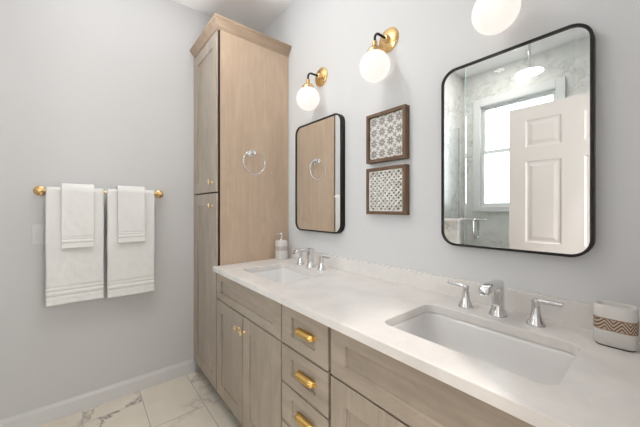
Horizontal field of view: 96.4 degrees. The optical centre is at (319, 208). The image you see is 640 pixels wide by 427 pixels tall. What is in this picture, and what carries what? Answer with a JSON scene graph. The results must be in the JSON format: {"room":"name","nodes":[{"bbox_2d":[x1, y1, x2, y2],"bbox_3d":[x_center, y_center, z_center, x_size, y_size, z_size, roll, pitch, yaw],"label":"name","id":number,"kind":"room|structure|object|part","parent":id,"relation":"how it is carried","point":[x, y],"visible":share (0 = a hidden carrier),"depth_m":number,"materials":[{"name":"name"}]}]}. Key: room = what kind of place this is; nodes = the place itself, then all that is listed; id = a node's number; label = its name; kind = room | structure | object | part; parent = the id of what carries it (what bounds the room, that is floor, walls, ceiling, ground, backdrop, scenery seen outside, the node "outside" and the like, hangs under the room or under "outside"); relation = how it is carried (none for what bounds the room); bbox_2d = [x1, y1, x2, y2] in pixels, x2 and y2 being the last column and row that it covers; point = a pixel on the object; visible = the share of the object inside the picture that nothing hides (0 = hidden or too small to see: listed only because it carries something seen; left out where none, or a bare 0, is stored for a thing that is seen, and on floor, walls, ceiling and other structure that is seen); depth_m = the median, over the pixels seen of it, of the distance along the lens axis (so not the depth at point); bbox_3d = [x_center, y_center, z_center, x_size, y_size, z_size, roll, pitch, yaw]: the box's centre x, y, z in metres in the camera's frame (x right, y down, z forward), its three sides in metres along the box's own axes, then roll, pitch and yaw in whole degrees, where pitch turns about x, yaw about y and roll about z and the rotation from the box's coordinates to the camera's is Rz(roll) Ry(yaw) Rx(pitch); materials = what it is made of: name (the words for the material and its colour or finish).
{"room":"bathroom","nodes":[
{"label":"bathroom","id":0,"kind":"room"},
{"bbox_2d":[0,0,211,419],"bbox_3d":[-1.187,-0.140,2.107,1.780,2.790,0.120,0,0,-40],"label":"wall","id":1,"kind":"structure","parent":0,"point":[99,93],"depth_m":1.82,"materials":[{"name":"white paint"}]},
{"bbox_2d":[32,225,45,244],"bbox_3d":[-1.606,0.153,1.675,0.114,0.115,0.010,0,0,-40],"label":"switch plate","id":2,"kind":"object","parent":1,"relation":"attached to","point":[38,231],"visible":0.52,"depth_m":1.66,"materials":[{"name":"white plastic"}]},
{"bbox_2d":[0,358,195,426],"bbox_3d":[-1.394,1.205,1.847,1.130,0.100,0.015,0,0,-40],"label":"baseboard","id":3,"kind":"structure","parent":1,"relation":"attached to","point":[51,412],"depth_m":1.82,"materials":[{"name":"white paint"}]},
{"bbox_2d":[33,186,162,197],"bbox_3d":[-1.366,-0.102,1.828,0.668,0.056,0.080,0,0,-40],"label":"towel bar","id":4,"kind":"object","parent":1,"relation":"attached to","point":[38,190],"visible":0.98,"depth_m":1.66,"materials":[{"name":"gold metal"}]},
{"bbox_3d":[-1.601,-0.102,1.632,0.056,0.056,0.080,0,0,-40],"label":"post","id":5,"kind":"part","parent":4,"relation":"part of","materials":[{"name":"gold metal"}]},
{"bbox_2d":[45,187,103,306],"bbox_3d":[-1.456,0.217,1.709,0.262,0.681,0.055,0,0,-40],"label":"bath towel","id":6,"kind":"object","parent":4,"relation":"hanging from","point":[73,275],"visible":0.79,"depth_m":1.68,"materials":[{"name":"white fabric"}]},
{"bbox_2d":[61,183,94,248],"bbox_3d":[-1.448,0.044,1.715,0.152,0.381,0.103,0,0,-40],"label":"hand towel","id":7,"kind":"object","parent":4,"relation":"hanging from","point":[77,200],"visible":1,"depth_m":1.68,"materials":[{"name":"white fabric"}]},
{"bbox_3d":[-1.347,-0.102,1.805,0.598,0.017,0.017,0,0,-40],"label":"rail","id":8,"kind":"part","parent":4,"relation":"part of","materials":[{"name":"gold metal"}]},
{"bbox_2d":[116,186,144,242],"bbox_3d":[-1.244,0.037,1.885,0.152,0.368,0.101,0,0,-40],"label":"hand towel","id":9,"kind":"object","parent":4,"relation":"hanging from","point":[130,199],"visible":0.99,"depth_m":1.85,"materials":[{"name":"white fabric"}]},
{"bbox_2d":[107,189,154,297],"bbox_3d":[-1.240,0.221,1.885,0.262,0.689,0.058,0,0,-40],"label":"bath towel","id":10,"kind":"object","parent":4,"relation":"hanging from","point":[130,266],"visible":0.76,"depth_m":1.86,"materials":[{"name":"white fabric"}]},
{"bbox_3d":[-1.130,-0.102,2.023,0.056,0.056,0.080,0,0,-40],"label":"post","id":11,"kind":"part","parent":4,"relation":"part of","materials":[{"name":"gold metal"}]},
{"bbox_2d":[38,369,242,426],"bbox_3d":[-0.700,1.280,0.900,2.570,0.050,2.600,0,0,-40],"label":"floor","id":12,"kind":"structure","parent":0,"point":[189,400],"depth_m":1.79,"materials":[{"name":"tile"}]},
{"bbox_2d":[190,13,291,390],"bbox_3d":[-0.606,0.023,2.158,0.574,2.465,0.542,0,0,-40],"label":"linen cabinet","id":13,"kind":"object","parent":12,"relation":"on","point":[241,71],"visible":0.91,"depth_m":1.97,"materials":[{"name":"brown wood"}]},
{"bbox_3d":[-0.806,0.532,2.006,0.012,1.257,0.471,0,0,-40],"label":"door","id":14,"kind":"part","parent":13,"relation":"part of","materials":[{"name":"brown wood"}]},
{"bbox_3d":[-0.806,-0.618,2.006,0.012,1.023,0.471,0,0,-40],"label":"door","id":15,"kind":"part","parent":13,"relation":"part of","materials":[{"name":"brown wood"}]},
{"bbox_3d":[-0.603,-1.178,2.160,0.568,0.064,0.542,0,0,-40],"label":"crown moulding","id":16,"kind":"part","parent":13,"relation":"part of","materials":[{"name":"brown wood"}]},
{"bbox_2d":[243,150,265,174],"bbox_3d":[-0.454,-0.313,1.952,0.168,0.173,0.056,0,0,-40],"label":"towel ring","id":17,"kind":"object","parent":13,"relation":"attached to","point":[250,153],"visible":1,"depth_m":1.94,"materials":[{"name":"silver metal"}]},
{"bbox_3d":[-0.460,-0.375,1.947,0.050,0.050,0.056,0,0,-40],"label":"post","id":18,"kind":"part","parent":17,"relation":"part of","materials":[{"name":"silver metal"}]},
{"bbox_3d":[-0.445,0.049,2.007,0.519,2.412,0.018,0,0,-40],"label":"panel","id":19,"kind":"part","parent":13,"relation":"part of","materials":[{"name":"brown wood"}]},
{"bbox_2d":[217,273,282,426],"bbox_3d":[-0.213,0.827,1.684,0.574,0.857,0.769,0,0,-40],"label":"base cabinet","id":20,"kind":"object","parent":12,"relation":"on","point":[249,322],"visible":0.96,"depth_m":1.46,"materials":[{"name":"brown wood"}]},
{"bbox_3d":[-0.527,0.867,1.672,0.014,0.586,0.378,0,0,-40],"label":"door","id":21,"kind":"part","parent":20,"relation":"part of","materials":[{"name":"brown wood"}]},
{"bbox_3d":[-0.405,0.484,1.525,0.014,0.164,0.761,0,0,-40],"label":"panel","id":22,"kind":"part","parent":20,"relation":"part of","materials":[{"name":"brown wood"}]},
{"bbox_3d":[-0.283,0.867,1.377,0.014,0.586,0.378,0,0,-40],"label":"door","id":23,"kind":"part","parent":20,"relation":"part of","materials":[{"name":"brown wood"}]},
{"bbox_2d":[213,257,639,426],"bbox_3d":[0.138,0.381,1.269,0.570,0.030,1.857,0,0,-40],"label":"countertop","id":24,"kind":"structure","parent":20,"relation":"on","point":[600,387],"depth_m":0.79,"materials":[{"name":"white stone"}]},
{"bbox_2d":[274,233,286,259],"bbox_3d":[-0.287,0.270,2.053,0.092,0.192,0.069,0,0,-40],"label":"soap dispenser","id":25,"kind":"object","parent":24,"relation":"on","point":[281,244],"visible":1,"depth_m":2.04,"materials":[{"name":"white ceramic"}]},
{"bbox_2d":[275,240,286,259],"bbox_3d":[-0.278,0.299,2.061,0.068,0.135,0.068,0,0,-40],"label":"bottle","id":26,"kind":"object","parent":25,"relation":"attached to","point":[280,245],"depth_m":2.04,"materials":[{"name":"white ceramic"}]},
{"bbox_2d":[251,268,313,282],"bbox_3d":[-0.220,0.471,1.649,0.328,0.148,0.482,0,0,-40],"label":"undermount sink","id":27,"kind":"object","parent":24,"relation":"in","point":[279,275],"visible":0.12,"depth_m":1.85,"materials":[{"name":"white ceramic"}]},
{"bbox_2d":[293,248,329,270],"bbox_3d":[-0.094,0.306,1.757,0.152,0.121,0.349,0,0,-40],"label":"faucet","id":28,"kind":"object","parent":24,"relation":"on","point":[310,264],"visible":1,"depth_m":1.76,"materials":[{"name":"silver metal"}]},
{"bbox_3d":[-0.125,0.325,1.870,0.051,0.083,0.051,0,0,-40],"label":"handle","id":29,"kind":"part","parent":28,"relation":"part of","materials":[{"name":"silver metal"}]},
{"bbox_3d":[-0.098,0.260,1.754,0.141,0.029,0.034,0,0,-40],"label":"spout","id":30,"kind":"part","parent":28,"relation":"part of","materials":[{"name":"silver metal"}]},
{"bbox_3d":[-0.057,0.307,1.788,0.056,0.118,0.056,0,0,-40],"label":"spout","id":31,"kind":"part","parent":28,"relation":"part of","materials":[{"name":"silver metal"}]},
{"bbox_3d":[0.011,0.325,1.705,0.051,0.083,0.051,0,0,-40],"label":"handle","id":32,"kind":"part","parent":28,"relation":"part of","materials":[{"name":"silver metal"}]},
{"bbox_2d":[392,312,574,384],"bbox_3d":[0.448,0.471,0.844,0.328,0.148,0.482,0,0,-40],"label":"undermount sink","id":33,"kind":"object","parent":24,"relation":"in","point":[534,361],"visible":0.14,"depth_m":0.92,"materials":[{"name":"white ceramic"}]},
{"bbox_2d":[447,279,563,327],"bbox_3d":[0.574,0.306,0.952,0.152,0.121,0.349,0,0,-40],"label":"faucet","id":34,"kind":"object","parent":24,"relation":"on","point":[495,287],"visible":1,"depth_m":0.96,"materials":[{"name":"silver metal"}]},
{"bbox_3d":[0.524,0.290,1.087,0.016,0.018,0.078,0,0,-40],"label":"lever","id":35,"kind":"part","parent":34,"relation":"part of","materials":[{"name":"silver metal"}]},
{"bbox_3d":[0.542,0.325,1.065,0.051,0.083,0.051,0,0,-40],"label":"handle","id":36,"kind":"part","parent":34,"relation":"part of","materials":[{"name":"silver metal"}]},
{"bbox_3d":[0.569,0.260,0.949,0.141,0.029,0.034,0,0,-40],"label":"spout","id":37,"kind":"part","parent":34,"relation":"part of","materials":[{"name":"silver metal"}]},
{"bbox_3d":[0.611,0.307,0.983,0.056,0.118,0.056,0,0,-40],"label":"spout","id":38,"kind":"part","parent":34,"relation":"part of","materials":[{"name":"silver metal"}]},
{"bbox_3d":[0.679,0.325,0.900,0.051,0.083,0.051,0,0,-40],"label":"handle","id":39,"kind":"part","parent":34,"relation":"part of","materials":[{"name":"silver metal"}]},
{"bbox_3d":[0.697,0.290,0.878,0.016,0.018,0.078,0,0,-40],"label":"lever","id":40,"kind":"part","parent":34,"relation":"part of","materials":[{"name":"silver metal"}]},
{"bbox_2d":[593,300,638,351],"bbox_3d":[0.790,0.312,0.766,0.061,0.109,0.083,0,0,-40],"label":"toothbrush holder","id":41,"kind":"object","parent":24,"relation":"on","point":[616,325],"visible":1,"depth_m":0.75,"materials":[{"name":"white ceramic"}]},
{"bbox_2d":[282,305,331,426],"bbox_3d":[0.133,0.827,1.271,0.569,0.857,0.305,0,0,-40],"label":"drawer stack","id":42,"kind":"object","parent":12,"relation":"on","point":[306,345],"visible":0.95,"depth_m":1.09,"materials":[{"name":"brown wood"}]},
{"bbox_3d":[-0.062,1.031,1.111,0.014,0.258,0.298,0,0,-40],"label":"drawer","id":43,"kind":"part","parent":42,"relation":"part of","materials":[{"name":"brown wood"}]},
{"bbox_3d":[-0.062,0.811,1.080,0.025,0.028,0.125,0,0,-40],"label":"cup pull","id":44,"kind":"part","parent":42,"relation":"part of","materials":[{"name":"gold metal"}]},
{"bbox_3d":[-0.062,0.647,1.080,0.025,0.028,0.125,0,0,-40],"label":"cup pull","id":45,"kind":"part","parent":42,"relation":"part of","materials":[{"name":"gold metal"}]},
{"bbox_3d":[-0.062,0.479,1.080,0.025,0.028,0.125,0,0,-40],"label":"cup pull","id":46,"kind":"part","parent":42,"relation":"part of","materials":[{"name":"gold metal"}]},
{"bbox_3d":[-0.062,0.816,1.111,0.014,0.157,0.298,0,0,-40],"label":"drawer","id":47,"kind":"part","parent":42,"relation":"part of","materials":[{"name":"brown wood"}]},
{"bbox_3d":[-0.062,0.652,1.111,0.014,0.155,0.298,0,0,-40],"label":"drawer","id":48,"kind":"part","parent":42,"relation":"part of","materials":[{"name":"brown wood"}]},
{"bbox_3d":[-0.062,0.484,1.111,0.014,0.164,0.298,0,0,-40],"label":"drawer","id":49,"kind":"part","parent":42,"relation":"part of","materials":[{"name":"brown wood"}]},
{"bbox_2d":[331,328,534,426],"bbox_3d":[0.477,0.827,0.852,0.574,0.857,0.768,0,0,-40],"label":"base cabinet","id":50,"kind":"object","parent":12,"relation":"on","point":[370,387],"visible":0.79,"depth_m":0.79,"materials":[{"name":"brown wood"}]},
{"bbox_3d":[0.163,0.867,0.840,0.014,0.586,0.378,0,0,-40],"label":"door","id":51,"kind":"part","parent":50,"relation":"part of","materials":[{"name":"brown wood"}]},
{"bbox_2d":[173,0,293,31],"bbox_3d":[-0.700,-1.560,0.900,2.570,0.050,2.600,0,0,-40],"label":"ceiling","id":52,"kind":"structure","parent":0,"point":[257,15],"depth_m":2.21,"materials":[{"name":"white paint"}]},
{"bbox_2d":[261,0,639,312],"bbox_3d":[0.243,-0.140,1.682,0.120,2.790,2.360,0,0,-40],"label":"wall","id":53,"kind":"structure","parent":0,"point":[437,37],"depth_m":1.27,"materials":[{"name":"white paint"}]},
{"bbox_2d":[296,67,327,110],"bbox_3d":[-0.060,-0.765,1.810,0.184,0.300,0.145,0,0,-40],"label":"sconce","id":54,"kind":"object","parent":53,"relation":"attached to","point":[307,98],"visible":1,"depth_m":1.76,"materials":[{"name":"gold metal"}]},
{"bbox_3d":[-0.075,-0.688,1.797,0.145,0.145,0.145,0,0,-40],"label":"glass globe","id":55,"kind":"part","parent":54,"relation":"part of","materials":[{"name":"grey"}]},
{"bbox_3d":[-0.004,-0.855,1.857,0.038,0.120,0.120,0,0,-40],"label":"wall plate","id":56,"kind":"part","parent":54,"relation":"part of","materials":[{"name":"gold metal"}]},
{"bbox_2d":[295,113,344,233],"bbox_3d":[-0.014,-0.209,1.869,0.035,0.723,0.469,0,0,-40],"label":"wall mirror","id":57,"kind":"object","parent":53,"relation":"attached to","point":[320,143],"visible":1,"depth_m":1.82,"materials":[{"name":"black metal"}]},
{"bbox_2d":[360,27,398,82],"bbox_3d":[0.281,-0.765,1.399,0.184,0.300,0.145,0,0,-40],"label":"sconce","id":58,"kind":"object","parent":53,"relation":"attached to","point":[375,64],"visible":1,"depth_m":1.36,"materials":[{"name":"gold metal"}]},
{"bbox_3d":[0.266,-0.688,1.386,0.145,0.145,0.145,0,0,-40],"label":"glass globe","id":59,"kind":"part","parent":58,"relation":"part of","materials":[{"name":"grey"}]},
{"bbox_3d":[0.293,-0.830,1.409,0.084,0.061,0.012,0,0,-40],"label":"arm","id":60,"kind":"part","parent":58,"relation":"part of","materials":[{"name":"black metal"}]},
{"bbox_3d":[0.337,-0.855,1.446,0.038,0.120,0.120,0,0,-40],"label":"wall plate","id":61,"kind":"part","parent":58,"relation":"part of","materials":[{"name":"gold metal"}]},
{"bbox_2d":[366,104,408,163],"bbox_3d":[0.337,-0.364,1.447,0.035,0.253,0.241,0,0,-40],"label":"framed picture","id":62,"kind":"object","parent":53,"relation":"attached to","point":[387,131],"visible":1,"depth_m":1.43,"materials":[{"name":"brown wood"}]},
{"bbox_2d":[366,164,408,214],"bbox_3d":[0.337,-0.089,1.447,0.035,0.240,0.241,0,0,-40],"label":"framed picture","id":63,"kind":"object","parent":53,"relation":"attached to","point":[387,188],"visible":1,"depth_m":1.43,"materials":[{"name":"white paper"}]},
{"bbox_2d":[287,247,639,340],"bbox_3d":[0.349,0.329,1.446,0.020,0.074,1.859,0,0,-40],"label":"backsplash","id":64,"kind":"structure","parent":53,"relation":"attached to","point":[576,313],"depth_m":1.17,"materials":[{"name":"white stone"}]},
{"bbox_2d":[472,0,520,34],"bbox_3d":[0.616,-0.755,0.994,0.184,0.300,0.145,0,0,-40],"label":"sconce","id":65,"kind":"object","parent":53,"relation":"attached to","point":[489,17],"visible":1,"depth_m":0.95,"materials":[{"name":"opal white glass"},{"name":"satin brass"},{"name":"black metal"}]},
{"bbox_2d":[441,23,595,256],"bbox_3d":[0.674,-0.209,1.040,0.035,0.723,0.469,0,0,-40],"label":"wall mirror","id":66,"kind":"object","parent":53,"relation":"attached to","point":[518,122],"visible":1,"depth_m":0.98,"materials":[{"name":"black metal"}]}
]}

